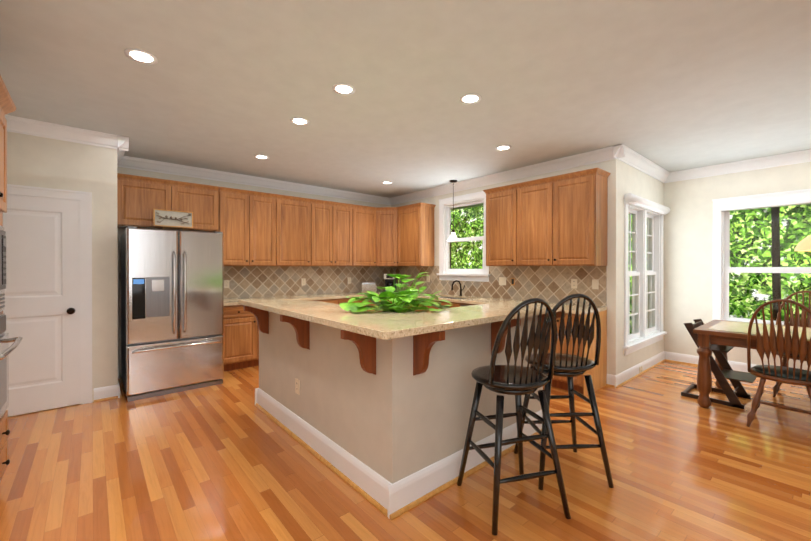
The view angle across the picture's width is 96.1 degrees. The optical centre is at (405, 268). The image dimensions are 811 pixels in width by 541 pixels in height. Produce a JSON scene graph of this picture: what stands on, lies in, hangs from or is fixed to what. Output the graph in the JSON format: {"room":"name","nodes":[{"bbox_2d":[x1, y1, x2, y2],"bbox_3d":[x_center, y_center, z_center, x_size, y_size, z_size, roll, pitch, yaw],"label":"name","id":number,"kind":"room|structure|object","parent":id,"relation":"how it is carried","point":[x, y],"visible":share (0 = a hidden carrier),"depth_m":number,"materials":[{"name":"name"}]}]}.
{"room":"kitchen","nodes":[
{"label":"kitchen","id":0,"kind":"room"},
{"bbox_2d":[7,131,117,416],"bbox_3d":[-3.787,-0.010,3.749,1.260,2.740,0.830,0,0,-41],"label":"wall","id":1,"kind":"structure","parent":0,"point":[37,161],"depth_m":3.73,"materials":[{"name":"paint"}]},
{"bbox_2d":[3,194,80,415],"bbox_3d":[-3.500,0.335,3.393,0.704,2.029,0.082,0,0,-41],"label":"pantry door","id":2,"kind":"structure","parent":1,"relation":"in","point":[41,311],"depth_m":3.47,"materials":[{"name":"white wood"}]},
{"bbox_2d":[7,184,91,403],"bbox_3d":[-3.519,0.296,3.415,0.880,2.130,0.027,0,0,-41],"label":"door frame","id":3,"kind":"structure","parent":1,"relation":"attached to","point":[85,198],"depth_m":3.66,"materials":[{"name":"white wood"}]},
{"bbox_2d":[5,115,128,150],"bbox_3d":[-3.405,-1.316,3.464,1.234,0.125,0.094,0,0,-41],"label":"crown molding","id":4,"kind":"structure","parent":1,"relation":"attached to","point":[15,124],"depth_m":3.54,"materials":[{"name":"white wood"}]},
{"bbox_2d":[114,382,121,397],"bbox_3d":[-3.273,1.292,4.144,0.030,0.134,0.810,0,0,-41],"label":"baseboard","id":5,"kind":"structure","parent":1,"relation":"attached to","point":[117,388],"depth_m":3.83,"materials":[{"name":"white wood"}]},
{"bbox_2d":[117,151,128,166],"bbox_3d":[-3.242,-1.318,4.149,0.094,0.125,0.690,0,0,-41],"label":"crown molding","id":6,"kind":"structure","parent":1,"relation":"attached to","point":[121,159],"depth_m":4.47,"materials":[{"name":"white wood"}]},
{"bbox_2d":[123,157,388,204],"bbox_3d":[-1.906,-1.323,5.851,4.340,0.125,0.094,0,0,-41],"label":"crown molding","id":7,"kind":"structure","parent":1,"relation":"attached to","point":[134,163],"depth_m":5.41,"materials":[{"name":"grey paint"}]},
{"bbox_2d":[117,167,390,377],"bbox_3d":[-2.463,-0.016,5.536,5.900,2.740,0.150,0,0,-41],"label":"wall","id":8,"kind":"structure","parent":0,"point":[136,172],"depth_m":5.03,"materials":[{"name":"paint"}]},
{"bbox_2d":[117,173,216,232],"bbox_3d":[-3.049,-0.793,4.698,1.097,0.580,0.348,0,0,-41],"label":"upper cabinet","id":9,"kind":"object","parent":8,"relation":"attached to","point":[137,196],"depth_m":4.51,"materials":[{"name":"brown wood"}]},
{"bbox_2d":[217,188,276,265],"bbox_3d":[-2.336,-0.560,5.313,0.775,1.050,0.348,0,0,-41],"label":"upper cabinet","id":10,"kind":"object","parent":8,"relation":"attached to","point":[247,221],"depth_m":5.17,"materials":[{"name":"brown wood"}]},
{"bbox_2d":[277,196,312,265],"bbox_3d":[-1.830,-0.561,5.749,0.560,1.050,0.348,0,0,-41],"label":"upper cabinet","id":11,"kind":"object","parent":8,"relation":"attached to","point":[294,214],"depth_m":5.62,"materials":[{"name":"brown wood"}]},
{"bbox_2d":[224,266,391,298],"bbox_3d":[-1.550,0.195,6.216,3.270,0.485,0.011,0,0,-41],"label":"tile backsplash","id":12,"kind":"structure","parent":8,"relation":"attached to","point":[244,281],"depth_m":6.00,"materials":[{"name":"beige tile"}]},
{"bbox_2d":[224,280,228,287],"bbox_3d":[-2.601,0.225,5.299,0.072,0.116,0.008,0,0,-41],"label":"electrical outlet plate","id":13,"kind":"object","parent":12,"relation":"attached to","point":[226,282],"depth_m":5.29,"materials":[{"name":"plastic"}]},
{"bbox_2d":[301,278,305,284],"bbox_3d":[-1.700,0.222,6.076,0.072,0.116,0.008,0,0,-41],"label":"electrical outlet plate","id":14,"kind":"object","parent":12,"relation":"attached to","point":[303,280],"depth_m":6.07,"materials":[{"name":"plastic"}]},
{"bbox_2d":[313,200,352,265],"bbox_3d":[-1.322,-0.563,6.186,0.780,1.050,0.348,0,0,-41],"label":"upper cabinet","id":15,"kind":"object","parent":8,"relation":"attached to","point":[332,223],"depth_m":6.06,"materials":[{"name":"brown wood"}]},
{"bbox_2d":[353,204,376,265],"bbox_3d":[-0.833,-0.564,6.608,0.511,1.050,0.348,0,0,-41],"label":"upper cabinet","id":16,"kind":"object","parent":8,"relation":"attached to","point":[364,219],"depth_m":6.47,"materials":[{"name":"brown wood"}]},
{"bbox_2d":[377,208,396,265],"bbox_3d":[-0.343,-0.545,6.633,0.274,0.988,0.274,0,0,-41],"label":"upper cabinet","id":17,"kind":"object","parent":8,"relation":"attached to","point":[386,218],"depth_m":6.62,"materials":[{"name":"brown wood"}]},
{"bbox_2d":[259,312,410,483],"bbox_3d":[-0.715,0.848,2.875,0.140,1.030,2.130,0,0,-41],"label":"wall","id":18,"kind":"structure","parent":0,"point":[393,420],"depth_m":2.38,"materials":[{"name":"paint"}]},
{"bbox_2d":[295,378,299,394],"bbox_3d":[-0.873,0.953,2.943,0.009,0.116,0.072,0,0,-41],"label":"electrical outlet plate","id":19,"kind":"object","parent":18,"relation":"attached to","point":[297,382],"depth_m":2.93,"materials":[{"name":"plastic"}]},
{"bbox_2d":[254,388,401,519],"bbox_3d":[-0.771,1.278,2.827,0.060,0.170,2.198,0,0,-41],"label":"baseboard","id":20,"kind":"structure","parent":18,"relation":"attached to","point":[388,499],"depth_m":2.44,"materials":[{"name":"white wood"}]},
{"bbox_2d":[238,299,568,375],"bbox_3d":[-0.122,0.456,3.180,1.890,0.328,2.272,0,0,-41],"label":"countertop","id":21,"kind":"structure","parent":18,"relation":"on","point":[362,331],"depth_m":2.24,"materials":[{"name":"stone"}]},
{"bbox_2d":[0,361,810,540],"bbox_3d":[1.228,1.414,2.682,7.760,0.100,9.300,0,0,-41],"label":"floor","id":22,"kind":"structure","parent":0,"point":[227,460],"depth_m":2.37,"materials":[{"name":"brown wood"}]},
{"bbox_2d":[0,75,22,480],"bbox_3d":[-2.473,0.159,1.826,0.725,2.415,0.972,0,0,-41],"label":"tall cabinet","id":23,"kind":"object","parent":22,"relation":"on","point":[7,105],"visible":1,"depth_m":2.21,"materials":[{"name":"brown wood"}]},
{"bbox_2d":[121,226,223,401],"bbox_3d":[-2.772,0.463,4.329,0.914,1.790,1.038,0,0,-41],"label":"refrigerator","id":24,"kind":"object","parent":22,"relation":"on","point":[172,310],"visible":1,"depth_m":3.96,"materials":[{"name":"silver metal"}]},
{"bbox_2d":[153,209,192,230],"bbox_3d":[-2.880,-0.560,4.533,0.420,0.324,0.048,0,0,-41],"label":"art","id":25,"kind":"object","parent":24,"relation":"on","point":[172,218],"visible":1,"depth_m":4.53,"materials":[{"name":"brown wood"}]},
{"bbox_2d":[222,305,257,370],"bbox_3d":[-2.416,0.919,5.064,0.490,0.874,0.628,0,0,-41],"label":"base cabinet","id":26,"kind":"object","parent":22,"relation":"on","point":[241,339],"depth_m":4.84,"materials":[{"name":"brown wood"}]},
{"bbox_2d":[258,300,309,365],"bbox_3d":[-1.943,0.918,5.472,0.760,0.874,0.628,0,0,-41],"label":"base cabinet","id":27,"kind":"object","parent":22,"relation":"on","point":[309,300],"depth_m":5.00,"materials":[{"name":"brown wood"}]},
{"bbox_2d":[224,292,379,305],"bbox_3d":[-1.591,0.459,5.752,2.640,0.039,0.657,0,0,-41],"label":"countertop","id":28,"kind":"structure","parent":27,"relation":"on","point":[234,301],"depth_m":5.57,"materials":[{"name":"stone"}]},
{"bbox_2d":[359,282,375,292],"bbox_3d":[-0.695,0.340,6.672,0.280,0.192,0.170,0,0,-26],"label":"toaster","id":29,"kind":"object","parent":28,"relation":"on","point":[364,287],"visible":1,"depth_m":6.60,"materials":[{"name":"silver metal"}]},
{"bbox_2d":[310,299,337,303],"bbox_3d":[-1.465,0.916,5.883,0.500,0.874,0.628,0,0,-41],"label":"base cabinet","id":30,"kind":"object","parent":22,"relation":"on","point":[335,301],"depth_m":5.72,"materials":[{"name":"brown wood"}]},
{"bbox_2d":[338,298,365,306],"bbox_3d":[-1.079,0.915,6.216,0.520,0.874,0.628,0,0,-41],"label":"base cabinet","id":31,"kind":"object","parent":22,"relation":"on","point":[343,300],"depth_m":5.92,"materials":[{"name":"brown wood"}]},
{"bbox_2d":[416,301,457,310],"bbox_3d":[0.707,0.917,5.657,0.638,0.874,0.904,0,0,-41],"label":"base cabinet","id":32,"kind":"object","parent":22,"relation":"on","point":[453,304],"depth_m":5.36,"materials":[{"name":"brown wood"}]},
{"bbox_2d":[458,303,475,306],"bbox_3d":[1.383,0.920,4.873,0.638,0.874,1.166,0,0,-41],"label":"base cabinet","id":33,"kind":"object","parent":22,"relation":"on","point":[459,304],"depth_m":5.07,"materials":[{"name":"brown wood"}]},
{"bbox_2d":[457,298,570,534],"bbox_3d":[0.619,0.761,2.131,0.478,1.215,0.501,0,0,-16],"label":"bar stool","id":34,"kind":"object","parent":22,"relation":"on","point":[515,380],"visible":1,"depth_m":2.00,"materials":[{"name":"black paint"}]},
{"bbox_2d":[514,293,613,489],"bbox_3d":[1.051,0.760,2.467,0.478,1.215,0.501,0,0,-3],"label":"bar stool","id":35,"kind":"object","parent":22,"relation":"on","point":[569,366],"visible":0.77,"depth_m":2.31,"materials":[{"name":"black paint"}]},
{"bbox_2d":[547,310,606,395],"bbox_3d":[1.934,0.922,4.233,0.638,0.874,0.523,0,0,-41],"label":"base cabinet","id":36,"kind":"object","parent":22,"relation":"on","point":[598,374],"depth_m":4.03,"materials":[{"name":"brown wood"}]},
{"bbox_2d":[376,280,606,314],"bbox_3d":[0.782,0.332,5.559,0.650,0.295,4.047,0,0,-41],"label":"countertop","id":37,"kind":"structure","parent":36,"relation":"on","point":[460,298],"depth_m":5.15,"materials":[{"name":"stone"}]},
{"bbox_2d":[384,274,396,291],"bbox_3d":[-0.285,0.268,6.838,0.210,0.335,0.252,0,0,4],"label":"coffee maker","id":38,"kind":"object","parent":37,"relation":"on","point":[390,281],"visible":0.58,"depth_m":6.76,"materials":[{"name":"plastic"}]},
{"bbox_2d":[681,319,756,408],"bbox_3d":[3.297,0.965,3.832,0.450,0.789,0.557,0,0,-41],"label":"chair","id":39,"kind":"object","parent":22,"relation":"on","point":[734,377],"visible":0.83,"depth_m":3.78,"materials":[{"name":"black wood"}]},
{"bbox_2d":[693,319,810,407],"bbox_3d":[3.751,0.977,3.290,1.020,0.769,1.650,0,0,-41],"label":"dining table","id":40,"kind":"object","parent":22,"relation":"on","point":[726,333],"visible":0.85,"depth_m":3.53,"materials":[{"name":"brown wood"}]},
{"bbox_2d":[746,299,810,426],"bbox_3d":[3.246,0.806,3.097,0.532,1.120,0.502,0,0,-41],"label":"dining chair","id":41,"kind":"object","parent":22,"relation":"on","point":[781,343],"visible":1,"depth_m":3.01,"materials":[{"name":"brown wood"}]},
{"bbox_2d":[772,291,810,396],"bbox_3d":[4.235,0.803,3.843,0.532,1.120,0.502,0,0,-41],"label":"dining chair","id":42,"kind":"object","parent":22,"relation":"on","point":[776,387],"visible":0.31,"depth_m":4.01,"materials":[{"name":"brown wood"}]},
{"bbox_3d":[-0.141,0.924,3.463,1.492,0.874,1.987,0,0,-41],"label":"cabinet","id":43,"kind":"object","parent":22,"relation":"on","visible":0},
{"bbox_3d":[-0.141,0.467,3.462,1.492,0.039,1.987,0,0,-41],"label":"countertop","id":44,"kind":"structure","parent":43,"relation":"on","visible":0},
{"bbox_2d":[339,272,450,312],"bbox_3d":[-0.077,0.239,2.727,0.925,0.419,0.897,0,0,-41],"label":"pothos plant","id":45,"kind":"object","parent":44,"relation":"on","point":[402,300],"visible":0.9,"depth_m":2.61,"materials":[{"name":"green plant"}]},
{"bbox_2d":[0,0,810,209],"bbox_3d":[1.228,-1.426,2.673,7.760,0.100,9.300,0,0,-41],"label":"ceiling","id":46,"kind":"structure","parent":0,"point":[233,86],"depth_m":2.68,"materials":[{"name":"paint"}]},
{"bbox_2d":[124,48,157,64],"bbox_3d":[-1.710,-1.372,2.360,0.174,0.005,0.174,0,0,40],"label":"recessed light","id":47,"kind":"object","parent":46,"relation":"in","point":[140,56],"depth_m":2.36,"materials":[{"name":"white glass"}]},
{"bbox_2d":[254,155,268,159],"bbox_3d":[-1.784,-1.379,4.514,0.174,0.005,0.174,0,0,22],"label":"recessed light","id":48,"kind":"object","parent":46,"relation":"in","point":[263,157],"depth_m":4.52,"materials":[{"name":"white glass"}]},
{"bbox_2d":[290,117,309,124],"bbox_3d":[-0.987,-1.375,3.405,0.174,0.005,0.174,0,0,4],"label":"recessed light","id":49,"kind":"object","parent":46,"relation":"in","point":[296,120],"depth_m":3.41,"materials":[{"name":"white glass"}]},
{"bbox_2d":[332,83,354,94],"bbox_3d":[-0.472,-1.373,2.792,0.174,0.005,0.174,0,0,22],"label":"recessed light","id":50,"kind":"object","parent":46,"relation":"in","point":[341,88],"depth_m":2.79,"materials":[{"name":"white glass"}]},
{"bbox_2d":[447,180,458,240],"bbox_3d":[0.754,-0.916,5.751,0.210,0.940,0.210,0,0,-41],"label":"light","id":51,"kind":"object","parent":46,"relation":"hanging from","point":[453,236],"visible":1,"depth_m":5.73,"materials":[{"name":"white glass"}]},
{"bbox_2d":[459,94,480,103],"bbox_3d":[0.525,-1.374,2.952,0.174,0.005,0.174,0,0,40],"label":"recessed light","id":52,"kind":"object","parent":46,"relation":"in","point":[468,98],"depth_m":2.94,"materials":[{"name":"white glass"}]},
{"bbox_2d":[495,145,510,150],"bbox_3d":[1.119,-1.378,4.163,0.174,0.005,0.174,0,0,22],"label":"recessed light","id":53,"kind":"object","parent":46,"relation":"in","point":[503,147],"depth_m":4.15,"materials":[{"name":"white glass"}]},
{"bbox_2d":[794,235,810,250],"bbox_3d":[3.921,-0.773,3.332,0.500,1.210,0.500,0,0,-41],"label":"dining pendant light","id":54,"kind":"object","parent":46,"relation":"hanging from","point":[804,244],"visible":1,"depth_m":3.39,"materials":[{"name":"yellow glass"}]},
{"bbox_2d":[411,315,542,473],"bbox_3d":[0.558,0.849,2.657,1.485,1.030,0.140,0,0,-41],"label":"wall","id":55,"kind":"structure","parent":0,"point":[442,396],"depth_m":2.35,"materials":[{"name":"paint"}]},
{"bbox_2d":[398,410,542,515],"bbox_3d":[0.580,1.279,2.563,1.643,0.170,0.034,0,0,-41],"label":"baseboard","id":56,"kind":"structure","parent":55,"relation":"attached to","point":[416,488],"depth_m":2.28,"materials":[{"name":"white wood"}]},
{"bbox_2d":[391,159,620,374],"bbox_3d":[1.115,-0.017,5.788,0.150,2.740,4.140,0,0,-41],"label":"wall","id":57,"kind":"structure","parent":0,"point":[612,167],"depth_m":4.23,"materials":[{"name":"paint"}]},
{"bbox_2d":[397,204,435,265],"bbox_3d":[0.174,-0.564,6.494,0.349,1.050,0.615,0,0,-41],"label":"upper cabinet","id":58,"kind":"object","parent":57,"relation":"attached to","point":[415,222],"depth_m":6.31,"materials":[{"name":"brown wood"}]},
{"bbox_2d":[437,191,489,281],"bbox_3d":[0.958,-0.491,5.908,0.190,1.379,1.080,0,0,-41],"label":"window","id":59,"kind":"structure","parent":57,"relation":"in","point":[445,270],"depth_m":5.99,"materials":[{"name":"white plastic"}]},
{"bbox_2d":[392,266,606,306],"bbox_3d":[1.021,0.196,5.773,0.010,0.485,4.039,0,0,-41],"label":"tile backsplash","id":60,"kind":"structure","parent":57,"relation":"attached to","point":[552,284],"depth_m":5.02,"materials":[{"name":"beige tile"}]},
{"bbox_2d":[499,277,505,284],"bbox_3d":[1.410,0.186,5.303,0.014,0.116,0.118,0,0,-41],"label":"electrical outlet plate","id":61,"kind":"object","parent":60,"relation":"attached to","point":[502,280],"depth_m":5.30,"materials":[{"name":"plastic"}]},
{"bbox_2d":[571,279,576,287],"bbox_3d":[2.091,0.188,4.517,0.008,0.116,0.072,0,0,-41],"label":"electrical outlet plate","id":62,"kind":"object","parent":60,"relation":"attached to","point":[573,281],"depth_m":4.52,"materials":[{"name":"plastic"}]},
{"bbox_2d":[592,279,598,288],"bbox_3d":[2.252,0.189,4.326,0.014,0.116,0.072,0,0,-41],"label":"electrical outlet plate","id":63,"kind":"object","parent":60,"relation":"attached to","point":[595,282],"depth_m":4.32,"materials":[{"name":"plastic"}]},
{"bbox_2d":[485,184,516,265],"bbox_3d":[1.418,-0.559,5.050,0.349,1.050,0.500,0,0,-41],"label":"upper cabinet","id":64,"kind":"object","parent":57,"relation":"attached to","point":[501,203],"depth_m":4.94,"materials":[{"name":"brown wood"}]},
{"bbox_2d":[389,144,624,204],"bbox_3d":[1.093,-1.323,5.623,0.094,0.125,4.114,0,0,-41],"label":"crown molding","id":65,"kind":"structure","parent":57,"relation":"attached to","point":[620,152],"depth_m":4.99,"materials":[{"name":"white wood"}]},
{"bbox_2d":[513,168,608,265],"bbox_3d":[1.899,-0.557,4.492,0.349,1.050,0.975,0,0,-41],"label":"upper cabinet","id":66,"kind":"object","parent":57,"relation":"attached to","point":[559,220],"depth_m":4.28,"materials":[{"name":"brown wood"}]},
{"bbox_2d":[621,161,663,371],"bbox_3d":[3.179,-0.014,4.932,1.860,2.740,0.150,0,0,-41],"label":"wall","id":67,"kind":"structure","parent":0,"point":[634,181],"depth_m":4.63,"materials":[{"name":"paint"}]},
{"bbox_2d":[611,351,665,387],"bbox_3d":[3.084,1.290,4.756,1.840,0.134,0.060,0,0,-41],"label":"baseboard","id":68,"kind":"structure","parent":67,"relation":"attached to","point":[614,381],"depth_m":4.57,"materials":[{"name":"white wood"}]},
{"bbox_2d":[618,146,672,182],"bbox_3d":[3.107,-1.320,4.705,1.740,0.125,0.094,0,0,-41],"label":"crown molding","id":69,"kind":"structure","parent":67,"relation":"attached to","point":[633,159],"depth_m":4.69,"materials":[{"name":"white wood"}]},
{"bbox_2d":[623,193,669,355],"bbox_3d":[3.157,0.071,4.835,1.550,1.922,0.231,0,0,-41],"label":"nook window","id":70,"kind":"structure","parent":67,"relation":"in","point":[647,217],"depth_m":4.82,"materials":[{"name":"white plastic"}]},
{"bbox_2d":[664,162,810,370],"bbox_3d":[5.510,-0.009,3.535,0.150,2.740,5.010,0,0,-41],"label":"wall","id":71,"kind":"structure","parent":0,"point":[688,243],"depth_m":5.09,"materials":[{"name":"paint"}]},
{"bbox_2d":[666,351,755,372],"bbox_3d":[5.393,1.294,3.538,0.030,0.134,4.860,0,0,-41],"label":"baseboard","id":72,"kind":"structure","parent":71,"relation":"attached to","point":[670,356],"depth_m":5.13,"materials":[{"name":"white wood"}]},
{"bbox_2d":[673,149,810,181],"bbox_3d":[5.369,-1.316,3.508,0.094,0.125,4.860,0,0,-41],"label":"crown molding","id":73,"kind":"structure","parent":71,"relation":"attached to","point":[804,156],"depth_m":4.67,"materials":[{"name":"white wood"}]},
{"bbox_2d":[712,189,810,324],"bbox_3d":[4.750,-0.041,4.352,0.196,1.789,1.710,0,0,-41],"label":"nook window","id":74,"kind":"structure","parent":71,"relation":"in","point":[722,268],"depth_m":4.79,"materials":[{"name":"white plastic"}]},
{"label":"outside","id":75,"kind":"structure","parent":0,"visible":0},
{"bbox_2d":[450,204,810,333],"bbox_3d":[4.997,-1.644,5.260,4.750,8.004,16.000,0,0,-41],"label":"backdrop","id":76,"kind":"structure","parent":75,"point":[779,292],"depth_m":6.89,"materials":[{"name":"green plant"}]}
]}

